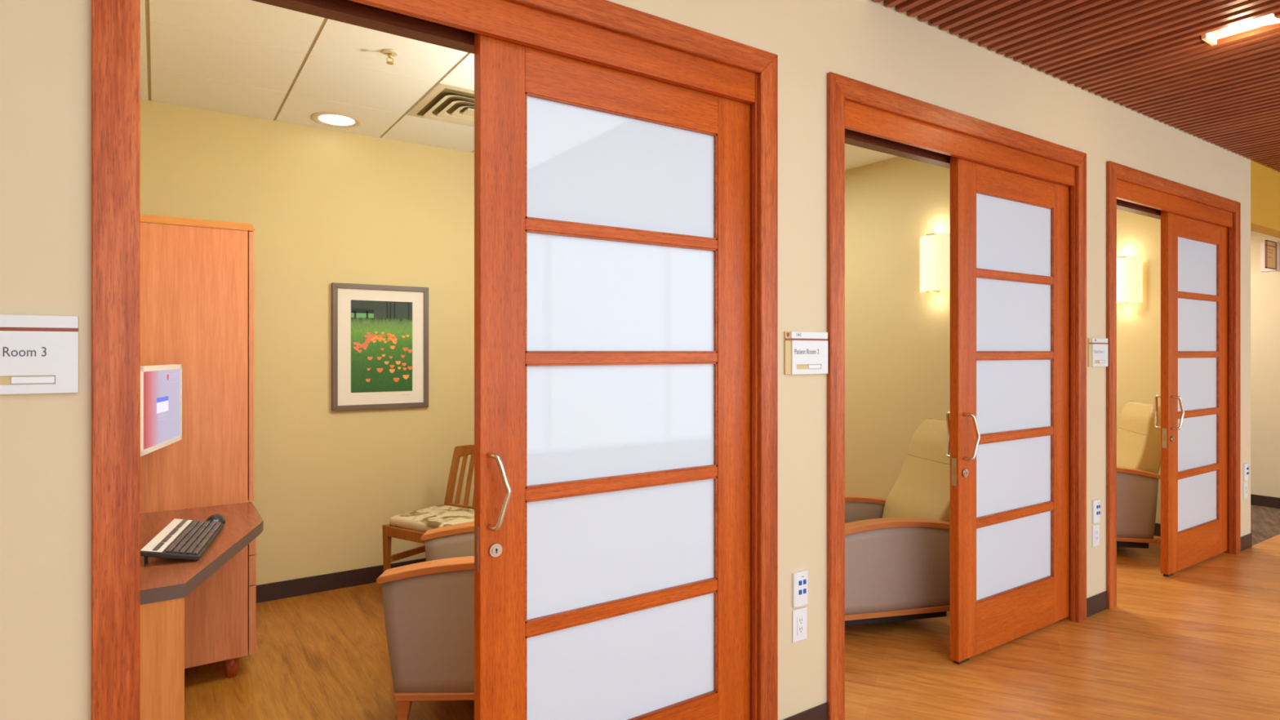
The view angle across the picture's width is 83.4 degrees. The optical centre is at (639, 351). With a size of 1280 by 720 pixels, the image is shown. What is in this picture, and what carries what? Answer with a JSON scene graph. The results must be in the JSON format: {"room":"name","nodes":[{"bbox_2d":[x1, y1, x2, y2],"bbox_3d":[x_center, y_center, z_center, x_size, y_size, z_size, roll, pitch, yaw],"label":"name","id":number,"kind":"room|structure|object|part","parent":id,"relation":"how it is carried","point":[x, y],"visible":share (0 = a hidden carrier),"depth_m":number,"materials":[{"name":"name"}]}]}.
{"room":"clinic corridor","nodes":[
{"label":"clinic corridor","id":0,"kind":"room"},
{"bbox_2d":[140,99,474,585],"bbox_3d":[-0.050,-0.041,5.596,7.167,2.950,0.100,0,0,-34],"label":"wall","id":1,"kind":"structure","parent":0,"point":[324,207],"depth_m":4.31,"materials":[{"name":"yellow paint"}]},
{"bbox_2d":[256,557,426,603],"bbox_3d":[-1.921,1.384,4.272,2.305,0.100,0.008,0,0,-34],"label":"baseboard","id":2,"kind":"structure","parent":1,"relation":"attached to","point":[326,582],"depth_m":4.28,"materials":[{"name":"brown"}]},
{"bbox_2d":[331,282,428,410],"bbox_3d":[-1.607,-0.027,4.468,0.580,0.768,0.032,0,0,-34],"label":"framed picture","id":3,"kind":"object","parent":1,"relation":"attached to","point":[380,333],"visible":1,"depth_m":4.45,"materials":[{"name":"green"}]},
{"bbox_2d":[351,299,413,392],"bbox_3d":[-1.601,-0.030,4.466,0.373,0.564,0.003,0,0,-34],"label":"print","id":4,"kind":"object","parent":3,"relation":"attached to","point":[382,330],"depth_m":4.46,"materials":[{"name":"green"}]},
{"bbox_2d":[140,0,474,152],"bbox_3d":[-1.194,-1.381,3.192,2.305,0.100,2.610,0,0,-34],"label":"ceiling","id":5,"kind":"structure","parent":0,"point":[247,58],"depth_m":3.38,"materials":[{"name":"beige"}]},
{"bbox_2d":[310,111,362,128],"bbox_3d":[-1.744,-1.327,4.130,0.276,0.007,0.276,0,0,-34],"label":"recessed light","id":6,"kind":"object","parent":5,"relation":"in","point":[326,118],"visible":1,"depth_m":4.12,"materials":[{"name":"beige glass"}]},
{"bbox_2d":[381,48,398,64],"bbox_3d":[-1.112,-1.306,3.193,0.072,0.050,0.072,0,0,-34],"label":"sprinkler","id":7,"kind":"object","parent":5,"relation":"attached to","point":[389,53],"visible":1,"depth_m":3.19,"materials":[{"name":"gold metal"}]},
{"bbox_3d":[-1.112,-1.302,3.193,0.018,0.041,0.028,0,0,26],"label":"frame","id":8,"kind":"part","parent":7,"relation":"part of","materials":[{"name":"gold metal"}]},
{"bbox_2d":[406,84,474,127],"bbox_3d":[-0.915,-1.320,3.960,0.572,0.022,0.572,0,0,-34],"label":"ceiling vent","id":9,"kind":"object","parent":5,"relation":"in","point":[445,103],"visible":0.49,"depth_m":3.88,"materials":[{"name":"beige metal"}]},
{"bbox_3d":[-0.915,-1.315,3.960,0.110,0.008,0.110,0,0,-34],"label":"plate","id":10,"kind":"part","parent":9,"relation":"part of","materials":[{"name":"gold metal"}]},
{"bbox_2d":[0,0,1279,719],"bbox_3d":[2.442,-0.061,3.983,14.500,2.990,0.140,0,0,-34],"label":"wall","id":11,"kind":"structure","parent":0,"point":[46,45],"depth_m":2.61,"materials":[{"name":"beige paint"}]},
{"bbox_2d":[0,314,78,394],"bbox_3d":[-1.244,0.006,1.409,0.225,0.156,0.014,0,0,-34],"label":"room sign","id":12,"kind":"object","parent":11,"relation":"attached to","point":[39,353],"visible":1,"depth_m":1.43,"materials":[{"name":"white plastic"}]},
{"bbox_2d":[91,0,777,719],"bbox_3d":[-0.362,0.188,2.085,1.951,2.493,0.164,0,0,-34],"label":"trim","id":13,"kind":"structure","parent":11,"relation":"attached to","point":[603,33],"depth_m":1.91,"materials":[{"name":"brown wood"}]},
{"bbox_3d":[-1.097,0.188,1.504,0.082,2.491,0.020,0,0,-34],"label":"casing","id":14,"kind":"part","parent":13,"relation":"part of","materials":[{"name":"brown wood"}]},
{"bbox_3d":[0.454,0.188,2.548,0.082,2.491,0.020,0,0,-34],"label":"casing","id":15,"kind":"part","parent":13,"relation":"part of","materials":[{"name":"brown wood"}]},
{"bbox_2d":[474,32,751,719],"bbox_3d":[-0.034,0.259,2.295,1.023,2.315,0.160,0,0,-34],"label":"door","id":16,"kind":"structure","parent":11,"relation":"in","point":[613,207],"depth_m":2.24,"materials":[{"name":"brown wood"}]},
{"bbox_3d":[-0.457,0.551,2.010,0.002,0.125,0.025,0,0,-34],"label":"latch plate","id":17,"kind":"part","parent":16,"relation":"part of","materials":[{"name":"brown metal"}]},
{"bbox_3d":[-0.393,0.390,1.987,0.073,0.217,0.032,0,0,19],"label":"pull handle","id":18,"kind":"part","parent":16,"relation":"part of","materials":[{"name":"silver metal"}]},
{"bbox_3d":[-0.042,1.000,2.287,0.721,0.352,0.010,0,0,-34],"label":"glass pane","id":19,"kind":"part","parent":16,"relation":"part of","materials":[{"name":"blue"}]},
{"bbox_3d":[-0.042,0.609,2.287,0.721,0.354,0.010,0,0,-34],"label":"glass pane","id":20,"kind":"part","parent":16,"relation":"part of","materials":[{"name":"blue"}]},
{"bbox_3d":[-0.042,0.217,2.287,0.721,0.358,0.010,0,0,-34],"label":"glass pane","id":21,"kind":"part","parent":16,"relation":"part of","materials":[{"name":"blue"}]},
{"bbox_3d":[-0.042,-0.173,2.287,0.721,0.355,0.010,0,0,-34],"label":"glass pane","id":22,"kind":"part","parent":16,"relation":"part of","materials":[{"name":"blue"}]},
{"bbox_3d":[-0.042,-0.566,2.287,0.721,0.364,0.010,0,0,-34],"label":"glass pane","id":23,"kind":"part","parent":16,"relation":"part of","materials":[{"name":"white glass"}]},
{"bbox_3d":[-0.043,-0.824,2.289,0.721,0.151,0.044,0,0,-34],"label":"rail","id":24,"kind":"part","parent":16,"relation":"part of","materials":[{"name":"brown wood"}]},
{"bbox_3d":[-0.043,1.296,2.289,0.721,0.240,0.044,0,0,-34],"label":"rail","id":25,"kind":"part","parent":16,"relation":"part of","materials":[{"name":"brown wood"}]},
{"bbox_2d":[792,606,806,643],"bbox_3d":[0.590,1.008,2.646,0.073,0.118,0.010,0,0,-34],"label":"socket plate","id":26,"kind":"object","parent":11,"relation":"attached to","point":[799,615],"visible":1,"depth_m":2.64,"materials":[{"name":"white plastic"}]},
{"bbox_2d":[796,614,804,635],"bbox_3d":[0.591,1.008,2.644,0.035,0.070,0.004,0,0,-34],"label":"receptacle","id":27,"kind":"object","parent":26,"relation":"attached to","point":[800,618],"depth_m":2.64,"materials":[{"name":"grey plastic"}]},
{"bbox_2d":[792,569,808,607],"bbox_3d":[0.593,0.874,2.642,0.074,0.125,0.018,0,0,-34],"label":"control plate","id":28,"kind":"object","parent":11,"relation":"attached to","point":[800,579],"visible":1,"depth_m":2.63,"materials":[{"name":"white plastic"}]},
{"bbox_2d":[782,702,827,719],"bbox_3d":[0.598,1.384,2.652,0.275,0.100,0.008,0,0,-34],"label":"baseboard","id":29,"kind":"structure","parent":11,"relation":"attached to","point":[820,712],"depth_m":2.68,"materials":[{"name":"brown"}]},
{"bbox_2d":[783,331,827,374],"bbox_3d":[0.617,0.006,2.661,0.220,0.156,0.014,0,0,-34],"label":"room sign","id":30,"kind":"object","parent":11,"relation":"attached to","point":[804,353],"visible":1,"depth_m":2.65,"materials":[{"name":"white plastic"}]},
{"bbox_3d":[0.631,0.022,2.667,0.190,0.124,0.005,0,0,-34],"label":"panel","id":31,"kind":"part","parent":30,"relation":"part of","materials":[{"name":"white plastic"}]},
{"bbox_2d":[826,71,1086,719],"bbox_3d":[1.509,0.188,3.345,2.010,2.493,0.164,0,0,-34],"label":"trim","id":32,"kind":"structure","parent":11,"relation":"attached to","point":[860,113],"depth_m":3.00,"materials":[{"name":"brown wood"}]},
{"bbox_3d":[0.750,0.188,2.747,0.082,2.491,0.020,0,0,-34],"label":"casing","id":33,"kind":"part","parent":32,"relation":"part of","materials":[{"name":"brown wood"}]},
{"bbox_3d":[2.349,0.188,3.824,0.082,2.491,0.020,0,0,-34],"label":"casing","id":34,"kind":"part","parent":32,"relation":"part of","materials":[{"name":"brown wood"}]},
{"bbox_2d":[946,155,1069,662],"bbox_3d":[1.863,0.259,3.572,1.030,2.315,0.160,0,0,-34],"label":"door","id":35,"kind":"structure","parent":11,"relation":"in","point":[1008,425],"depth_m":3.52,"materials":[{"name":"brown wood"}]},
{"bbox_3d":[1.450,0.390,3.359,0.032,0.217,0.073,0,0,3],"label":"pull handle","id":36,"kind":"part","parent":35,"relation":"part of","materials":[{"name":"silver metal"}]},
{"bbox_3d":[1.437,0.551,3.285,0.002,0.125,0.025,0,0,-34],"label":"latch plate","id":37,"kind":"part","parent":35,"relation":"part of","materials":[{"name":"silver metal"}]},
{"bbox_3d":[1.510,0.390,3.269,0.073,0.217,0.032,0,0,19],"label":"pull handle","id":38,"kind":"part","parent":35,"relation":"part of","materials":[{"name":"silver metal"}]},
{"bbox_3d":[1.853,1.000,3.563,0.715,0.352,0.010,0,0,-34],"label":"glass pane","id":39,"kind":"part","parent":35,"relation":"part of","materials":[{"name":"white glass"}]},
{"bbox_3d":[1.853,0.609,3.563,0.715,0.354,0.010,0,0,-34],"label":"glass pane","id":40,"kind":"part","parent":35,"relation":"part of","materials":[{"name":"white glass"}]},
{"bbox_3d":[1.853,0.217,3.563,0.715,0.358,0.010,0,0,-34],"label":"glass pane","id":41,"kind":"part","parent":35,"relation":"part of","materials":[{"name":"white glass"}]},
{"bbox_3d":[1.853,-0.173,3.563,0.715,0.355,0.010,0,0,-34],"label":"glass pane","id":42,"kind":"part","parent":35,"relation":"part of","materials":[{"name":"white glass"}]},
{"bbox_3d":[1.853,-0.566,3.563,0.715,0.364,0.010,0,0,-34],"label":"glass pane","id":43,"kind":"part","parent":35,"relation":"part of","materials":[{"name":"white glass"}]},
{"bbox_3d":[1.852,1.296,3.565,0.715,0.240,0.044,0,0,-34],"label":"rail","id":44,"kind":"part","parent":35,"relation":"part of","materials":[{"name":"brown wood"}]},
{"bbox_3d":[1.852,-0.824,3.565,0.715,0.151,0.044,0,0,-34],"label":"rail","id":45,"kind":"part","parent":35,"relation":"part of","materials":[{"name":"brown wood"}]},
{"bbox_2d":[884,0,1217,144],"bbox_3d":[2.691,-1.441,4.059,4.235,0.050,0.012,0,0,-34],"label":"trim","id":46,"kind":"structure","parent":11,"relation":"attached to","point":[884,0],"depth_m":3.34,"materials":[{"name":"brown wood"}]},
{"bbox_2d":[1092,524,1099,546],"bbox_3d":[2.496,1.008,3.929,0.073,0.118,0.010,0,0,-34],"label":"socket plate","id":47,"kind":"object","parent":11,"relation":"attached to","point":[1095,528],"visible":1,"depth_m":3.92,"materials":[{"name":"white plastic"}]},
{"bbox_2d":[1094,528,1097,542],"bbox_3d":[2.497,1.008,3.927,0.035,0.070,0.004,0,0,-34],"label":"receptacle","id":48,"kind":"object","parent":47,"relation":"attached to","point":[1095,530],"depth_m":3.92,"materials":[{"name":"grey plastic"}]},
{"bbox_2d":[1092,498,1100,523],"bbox_3d":[2.499,0.874,3.925,0.074,0.125,0.018,0,0,-34],"label":"control plate","id":49,"kind":"object","parent":11,"relation":"attached to","point":[1095,503],"visible":1,"depth_m":3.91,"materials":[{"name":"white plastic"}]},
{"bbox_2d":[1086,591,1107,617],"bbox_3d":[2.490,1.384,3.926,0.267,0.100,0.008,0,0,-34],"label":"baseboard","id":50,"kind":"structure","parent":11,"relation":"attached to","point":[1096,603],"depth_m":3.93,"materials":[{"name":"brown"}]},
{"bbox_2d":[1087,337,1107,366],"bbox_3d":[2.512,0.006,3.937,0.208,0.156,0.014,0,0,-34],"label":"room sign","id":51,"kind":"object","parent":11,"relation":"attached to","point":[1097,348],"visible":1,"depth_m":3.92,"materials":[{"name":"white plastic"}]},
{"bbox_3d":[2.526,0.022,3.942,0.178,0.124,0.005,0,0,-34],"label":"panel","id":52,"kind":"part","parent":51,"relation":"part of","materials":[{"name":"white plastic"}]},
{"bbox_2d":[1106,160,1240,608],"bbox_3d":[3.395,0.188,4.615,2.003,2.493,0.164,0,0,-34],"label":"trim","id":53,"kind":"structure","parent":11,"relation":"attached to","point":[1129,189],"depth_m":4.36,"materials":[{"name":"brown wood"}]},
{"bbox_3d":[2.639,0.188,4.019,0.082,2.491,0.020,0,0,-34],"label":"casing","id":54,"kind":"part","parent":53,"relation":"part of","materials":[{"name":"brown wood"}]},
{"bbox_3d":[4.232,0.188,5.091,0.082,2.491,0.020,0,0,-34],"label":"casing","id":55,"kind":"part","parent":53,"relation":"part of","materials":[{"name":"brown wood"}]},
{"bbox_2d":[1155,210,1227,574],"bbox_3d":[3.754,0.259,4.845,1.021,2.315,0.160,0,0,-34],"label":"door","id":56,"kind":"structure","parent":11,"relation":"in","point":[1193,396],"depth_m":4.79,"materials":[{"name":"brown wood"}]},
{"bbox_3d":[3.344,0.390,4.635,0.032,0.217,0.073,0,0,3],"label":"pull handle","id":57,"kind":"part","parent":56,"relation":"part of","materials":[{"name":"silver metal"}]},
{"bbox_3d":[3.332,0.551,4.561,0.002,0.125,0.025,0,0,-34],"label":"latch plate","id":58,"kind":"part","parent":56,"relation":"part of","materials":[{"name":"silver metal"}]},
{"bbox_3d":[3.405,0.390,4.545,0.073,0.217,0.032,0,0,19],"label":"pull handle","id":59,"kind":"part","parent":56,"relation":"part of","materials":[{"name":"silver metal"}]},
{"bbox_3d":[3.744,1.000,4.837,0.706,0.352,0.010,0,0,-34],"label":"glass pane","id":60,"kind":"part","parent":56,"relation":"part of","materials":[{"name":"white glass"}]},
{"bbox_3d":[3.744,0.609,4.837,0.706,0.354,0.010,0,0,-34],"label":"glass pane","id":61,"kind":"part","parent":56,"relation":"part of","materials":[{"name":"white glass"}]},
{"bbox_3d":[3.744,0.217,4.837,0.706,0.358,0.010,0,0,-34],"label":"glass pane","id":62,"kind":"part","parent":56,"relation":"part of","materials":[{"name":"white glass"}]},
{"bbox_3d":[3.744,-0.173,4.837,0.706,0.355,0.010,0,0,-34],"label":"glass pane","id":63,"kind":"part","parent":56,"relation":"part of","materials":[{"name":"white glass"}]},
{"bbox_3d":[3.744,-0.566,4.837,0.706,0.364,0.010,0,0,-34],"label":"glass pane","id":64,"kind":"part","parent":56,"relation":"part of","materials":[{"name":"white glass"}]},
{"bbox_3d":[3.743,1.296,4.838,0.706,0.240,0.044,0,0,-34],"label":"rail","id":65,"kind":"part","parent":56,"relation":"part of","materials":[{"name":"brown wood"}]},
{"bbox_3d":[3.743,-0.824,4.838,0.706,0.151,0.044,0,0,-34],"label":"rail","id":66,"kind":"part","parent":56,"relation":"part of","materials":[{"name":"brown wood"}]},
{"bbox_2d":[1243,481,1247,498],"bbox_3d":[4.391,1.008,5.204,0.073,0.118,0.010,0,0,-34],"label":"socket plate","id":67,"kind":"object","parent":11,"relation":"attached to","point":[1245,484],"visible":1,"depth_m":5.19,"materials":[{"name":"white plastic"}]},
{"bbox_2d":[1244,485,1247,495],"bbox_3d":[4.392,1.008,5.202,0.035,0.070,0.004,0,0,-34],"label":"receptacle","id":68,"kind":"object","parent":67,"relation":"attached to","point":[1246,486],"depth_m":5.20,"materials":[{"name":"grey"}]},
{"bbox_2d":[1243,462,1248,480],"bbox_3d":[4.393,0.874,5.201,0.074,0.125,0.018,0,0,-34],"label":"control plate","id":69,"kind":"object","parent":11,"relation":"attached to","point":[1246,468],"visible":1,"depth_m":5.18,"materials":[{"name":"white plastic"}]},
{"bbox_2d":[1240,533,1252,551],"bbox_3d":[4.375,1.384,5.195,0.272,0.100,0.008,0,0,-34],"label":"baseboard","id":70,"kind":"structure","parent":11,"relation":"attached to","point":[1246,540],"depth_m":5.20,"materials":[{"name":"brown"}]},
{"bbox_2d":[184,533,1279,719],"bbox_3d":[3.054,1.484,3.074,14.700,0.100,7.750,0,0,-34],"label":"floor","id":71,"kind":"structure","parent":0,"point":[1201,641],"depth_m":3.29,"materials":[{"name":"brown wood"}]},
{"bbox_2d":[140,213,257,678],"bbox_3d":[-2.236,0.436,3.348,0.739,1.996,0.889,0,0,-34],"label":"tall cabinet","id":72,"kind":"object","parent":71,"relation":"on","point":[197,276],"visible":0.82,"depth_m":3.07,"materials":[{"name":"laminate"}]},
{"bbox_3d":[-1.837,0.066,3.350,0.020,1.187,0.440,0,0,-34],"label":"door","id":73,"kind":"part","parent":72,"relation":"part of","materials":[{"name":"laminate"}]},
{"bbox_3d":[-1.958,0.803,3.537,0.028,0.191,0.885,0,0,-34],"label":"drawer","id":74,"kind":"part","parent":72,"relation":"part of","materials":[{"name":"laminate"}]},
{"bbox_3d":[-1.958,0.968,3.537,0.028,0.129,0.885,0,0,-34],"label":"drawer","id":75,"kind":"part","parent":72,"relation":"part of","materials":[{"name":"laminate"}]},
{"bbox_3d":[-1.958,1.187,3.537,0.028,0.301,0.885,0,0,-34],"label":"drawer","id":76,"kind":"part","parent":72,"relation":"part of","materials":[{"name":"laminate"}]},
{"bbox_2d":[140,502,263,719],"bbox_3d":[-1.682,1.049,2.492,0.703,0.770,1.152,0,0,-34],"label":"desk","id":77,"kind":"object","parent":71,"relation":"on","point":[165,583],"visible":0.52,"depth_m":2.06,"materials":[{"name":"brown wood"}]},
{"bbox_3d":[-1.487,1.069,1.950,0.421,0.730,0.024,0,0,-34],"label":"panel","id":78,"kind":"part","parent":77,"relation":"part of","materials":[{"name":"brown wood"}]},
{"bbox_2d":[140,518,223,564],"bbox_3d":[-1.550,0.638,2.449,0.164,0.051,0.455,0,0,-22],"label":"keyboard","id":79,"kind":"object","parent":77,"relation":"on","point":[186,539],"visible":1,"depth_m":2.38,"materials":[{"name":"grey plastic"}]},
{"bbox_2d":[140,502,263,604],"bbox_3d":[-1.682,0.684,2.492,0.703,0.040,1.152,0,0,-34],"label":"countertop","id":80,"kind":"structure","parent":77,"relation":"on","point":[162,579],"depth_m":2.42,"materials":[{"name":"brown"}]},
{"bbox_2d":[205,513,225,524],"bbox_3d":[-1.628,0.643,2.755,0.064,0.042,0.116,0,0,-14],"label":"mouse","id":81,"kind":"object","parent":77,"relation":"on","point":[216,517],"visible":0.53,"depth_m":2.73,"materials":[{"name":"grey plastic"}]},
{"bbox_2d":[376,521,474,719],"bbox_3d":[-0.527,0.903,3.062,0.949,1.062,0.712,0,0,-2],"label":"recliner","id":82,"kind":"object","parent":71,"relation":"on","point":[428,606],"visible":0.28,"depth_m":2.71,"materials":[{"name":"beige leather"}]},
{"bbox_3d":[-0.897,1.375,2.742,0.054,0.119,0.043,0,0,-2],"label":"leg","id":83,"kind":"part","parent":82,"relation":"part of","materials":[{"name":"brown wood"}]},
{"bbox_3d":[-0.576,1.056,2.751,0.797,0.467,0.089,0,0,-2],"label":"panel","id":84,"kind":"part","parent":82,"relation":"part of","materials":[{"name":"beige plastic"}]},
{"bbox_3d":[-0.559,1.302,2.753,0.734,0.027,0.090,0,0,-2],"label":"rail","id":85,"kind":"part","parent":82,"relation":"part of","materials":[{"name":"brown wood"}]},
{"bbox_3d":[-0.597,1.056,3.370,0.797,0.467,0.089,0,0,-2],"label":"panel","id":86,"kind":"part","parent":82,"relation":"part of","materials":[{"name":"beige plastic"}]},
{"bbox_2d":[382,444,474,572],"bbox_3d":[-1.082,0.999,4.110,0.528,0.870,0.528,0,0,31],"label":"chair","id":87,"kind":"object","parent":71,"relation":"on","point":[402,526],"visible":0.46,"depth_m":4.08,"materials":[{"name":"brown wood"}]},
{"bbox_3d":[-1.418,1.203,4.026,0.038,0.462,0.038,0,0,31],"label":"leg","id":88,"kind":"part","parent":87,"relation":"part of","materials":[{"name":"brown wood"}]},
{"bbox_3d":[-1.208,1.006,3.900,0.460,0.055,0.024,0,0,31],"label":"seat rail","id":89,"kind":"part","parent":87,"relation":"part of","materials":[{"name":"brown wood"}]},
{"bbox_2d":[389,504,474,532],"bbox_3d":[-1.104,0.953,4.073,0.486,0.058,0.396,0,0,31],"label":"seat cushion","id":90,"kind":"object","parent":87,"relation":"on","point":[422,520],"depth_m":4.00,"materials":[{"name":"fabric"}]},
{"bbox_3d":[-1.151,0.815,4.401,0.120,0.438,0.054,0,0,-33],"label":"post","id":91,"kind":"part","parent":87,"relation":"part of","materials":[{"name":"brown wood"}]},
{"bbox_3d":[-0.986,0.942,4.269,0.430,0.035,0.020,0,0,31],"label":"rail","id":92,"kind":"part","parent":87,"relation":"part of","materials":[{"name":"brown wood"}]},
{"bbox_3d":[-0.954,0.612,4.324,0.420,0.096,0.026,0,0,31],"label":"rail","id":93,"kind":"part","parent":87,"relation":"part of","materials":[{"name":"brown wood"}]},
{"bbox_2d":[844,418,950,626],"bbox_3d":[1.306,0.914,3.936,1.115,1.039,0.712,0,0,-13],"label":"recliner","id":94,"kind":"object","parent":71,"relation":"on","point":[897,547],"visible":0.54,"depth_m":3.61,"materials":[{"name":"beige leather"}]},
{"bbox_3d":[1.098,1.082,4.205,0.797,0.414,0.089,0,0,-13],"label":"panel","id":95,"kind":"part","parent":94,"relation":"part of","materials":[{"name":"beige plastic"}]},
{"bbox_3d":[1.239,1.082,3.602,0.797,0.414,0.089,0,0,-13],"label":"panel","id":96,"kind":"part","parent":94,"relation":"part of","materials":[{"name":"beige plastic"}]},
{"bbox_3d":[1.255,1.302,3.607,0.734,0.027,0.090,0,0,-13],"label":"rail","id":97,"kind":"part","parent":94,"relation":"part of","materials":[{"name":"brown wood"}]},
{"bbox_3d":[1.662,0.718,4.020,0.384,0.647,0.516,0,0,-13],"label":"backrest","id":98,"kind":"part","parent":94,"relation":"part of","materials":[{"name":"beige leather"}]},
{"bbox_2d":[1116,400,1160,548],"bbox_3d":[3.313,0.904,5.336,0.949,1.059,0.712,0,0,15],"label":"recliner","id":99,"kind":"object","parent":71,"relation":"on","point":[1138,438],"visible":0.4,"depth_m":4.98,"materials":[{"name":"beige leather"}]},
{"bbox_3d":[3.194,1.302,5.049,0.734,0.027,0.090,0,0,15],"label":"rail","id":100,"kind":"part","parent":99,"relation":"part of","materials":[{"name":"brown wood"}]},
{"bbox_3d":[3.178,1.060,5.051,0.797,0.459,0.089,0,0,15],"label":"panel","id":101,"kind":"part","parent":99,"relation":"part of","materials":[{"name":"grey leather"}]},
{"bbox_3d":[3.640,0.697,5.250,0.273,0.645,0.516,0,0,15],"label":"backrest","id":102,"kind":"part","parent":99,"relation":"part of","materials":[{"name":"beige leather"}]},
{"bbox_2d":[844,143,897,170],"bbox_3d":[0.739,-1.381,4.494,2.155,0.100,2.610,0,0,-34],"label":"ceiling","id":103,"kind":"structure","parent":0,"point":[855,156],"depth_m":4.90,"materials":[{"name":"beige paint"}]},
{"bbox_2d":[844,156,950,498],"bbox_3d":[1.687,-0.041,5.132,0.130,2.950,2.610,0,0,-34],"label":"wall","id":104,"kind":"structure","parent":0,"point":[897,335],"depth_m":4.95,"materials":[{"name":"yellow paint"}]},
{"bbox_2d":[920,232,950,293],"bbox_3d":[1.892,-0.566,4.613,0.108,0.372,0.240,0,0,-34],"label":"wall sconce","id":105,"kind":"object","parent":104,"relation":"attached to","point":[935,248],"visible":0.99,"depth_m":4.56,"materials":[{"name":"beige glass"}]},
{"bbox_2d":[873,0,1279,170],"bbox_3d":[6.040,-1.524,3.428,9.150,0.245,4.800,0,0,-34],"label":"ceiling","id":106,"kind":"structure","parent":0,"point":[1150,57],"depth_m":3.36,"materials":[{"name":"brown wood"}]},
{"bbox_2d":[1200,13,1279,45],"bbox_3d":[2.627,-1.448,3.143,0.122,0.107,0.252,0,0,-34],"label":"ceiling lamp","id":107,"kind":"object","parent":106,"relation":"attached to","point":[1211,37],"visible":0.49,"depth_m":3.17,"materials":[{"name":"beige plastic"}]},
{"bbox_2d":[1116,208,1160,523],"bbox_3d":[3.589,-0.041,6.413,0.217,2.950,2.610,0,0,-34],"label":"wall","id":108,"kind":"structure","parent":0,"point":[1138,323],"depth_m":5.67,"materials":[{"name":"yellow paint"}]},
{"bbox_2d":[1116,256,1142,303],"bbox_3d":[3.859,-0.566,5.720,0.108,0.372,0.240,0,0,-34],"label":"wall sconce","id":109,"kind":"object","parent":108,"relation":"attached to","point":[1129,269],"visible":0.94,"depth_m":5.66,"materials":[{"name":"beige glass"}]},
{"bbox_2d":[1154,522,1160,536],"bbox_3d":[3.496,1.384,6.350,0.008,0.100,2.610,0,0,-34],"label":"baseboard","id":110,"kind":"structure","parent":108,"relation":"attached to","point":[1157,526],"depth_m":5.57,"materials":[{"name":"brown"}]},
{"bbox_2d":[1250,231,1279,497],"bbox_3d":[4.648,-0.041,8.397,0.110,2.950,5.000,0,0,-34],"label":"wall","id":111,"kind":"structure","parent":0,"point":[1264,286],"depth_m":6.64,"materials":[{"name":"beige paint"}]},
{"bbox_2d":[1250,493,1279,508],"bbox_3d":[4.599,1.383,8.364,0.008,0.099,5.000,0,0,-34],"label":"baseboard","id":112,"kind":"structure","parent":111,"relation":"attached to","point":[1255,500],"depth_m":6.62,"materials":[{"name":"brown"}]},
{"bbox_2d":[1260,240,1278,271],"bbox_3d":[5.683,-0.871,6.529,0.260,0.270,0.125,0,0,-34],"label":"sign","id":113,"kind":"object","parent":111,"relation":"attached to","point":[1268,249],"visible":1,"depth_m":6.52,"materials":[{"name":"white"}]},
{"bbox_3d":[5.701,-0.871,6.490,0.248,0.250,0.016,0,0,-34],"label":"frame","id":114,"kind":"part","parent":113,"relation":"part of","materials":[{"name":"brown wood"}]},
{"bbox_3d":[5.701,-0.871,6.490,0.232,0.234,0.010,0,0,-34],"label":"panel","id":115,"kind":"part","parent":113,"relation":"part of","materials":[{"name":"brown"}]},
{"bbox_2d":[1250,504,1279,545],"bbox_3d":[3.892,1.484,7.888,1.933,0.101,5.000,0,0,-34],"label":"floor","id":116,"kind":"structure","parent":0,"point":[1264,521],"depth_m":6.00,"materials":[{"name":"beige carpet"}]},
{"bbox_3d":[-2.191,-0.041,2.521,0.100,2.950,2.610,0,0,-34],"label":"wall","id":117,"kind":"structure","parent":0,"visible":0},
{"bbox_2d":[140,364,182,456],"bbox_3d":[-1.950,0.208,2.646,0.330,0.314,0.511,0,0,-19],"label":"monitor","id":118,"kind":"object","parent":117,"relation":"attached to","point":[161,385],"visible":0.61,"depth_m":2.68,"materials":[{"name":"white"}]}
]}

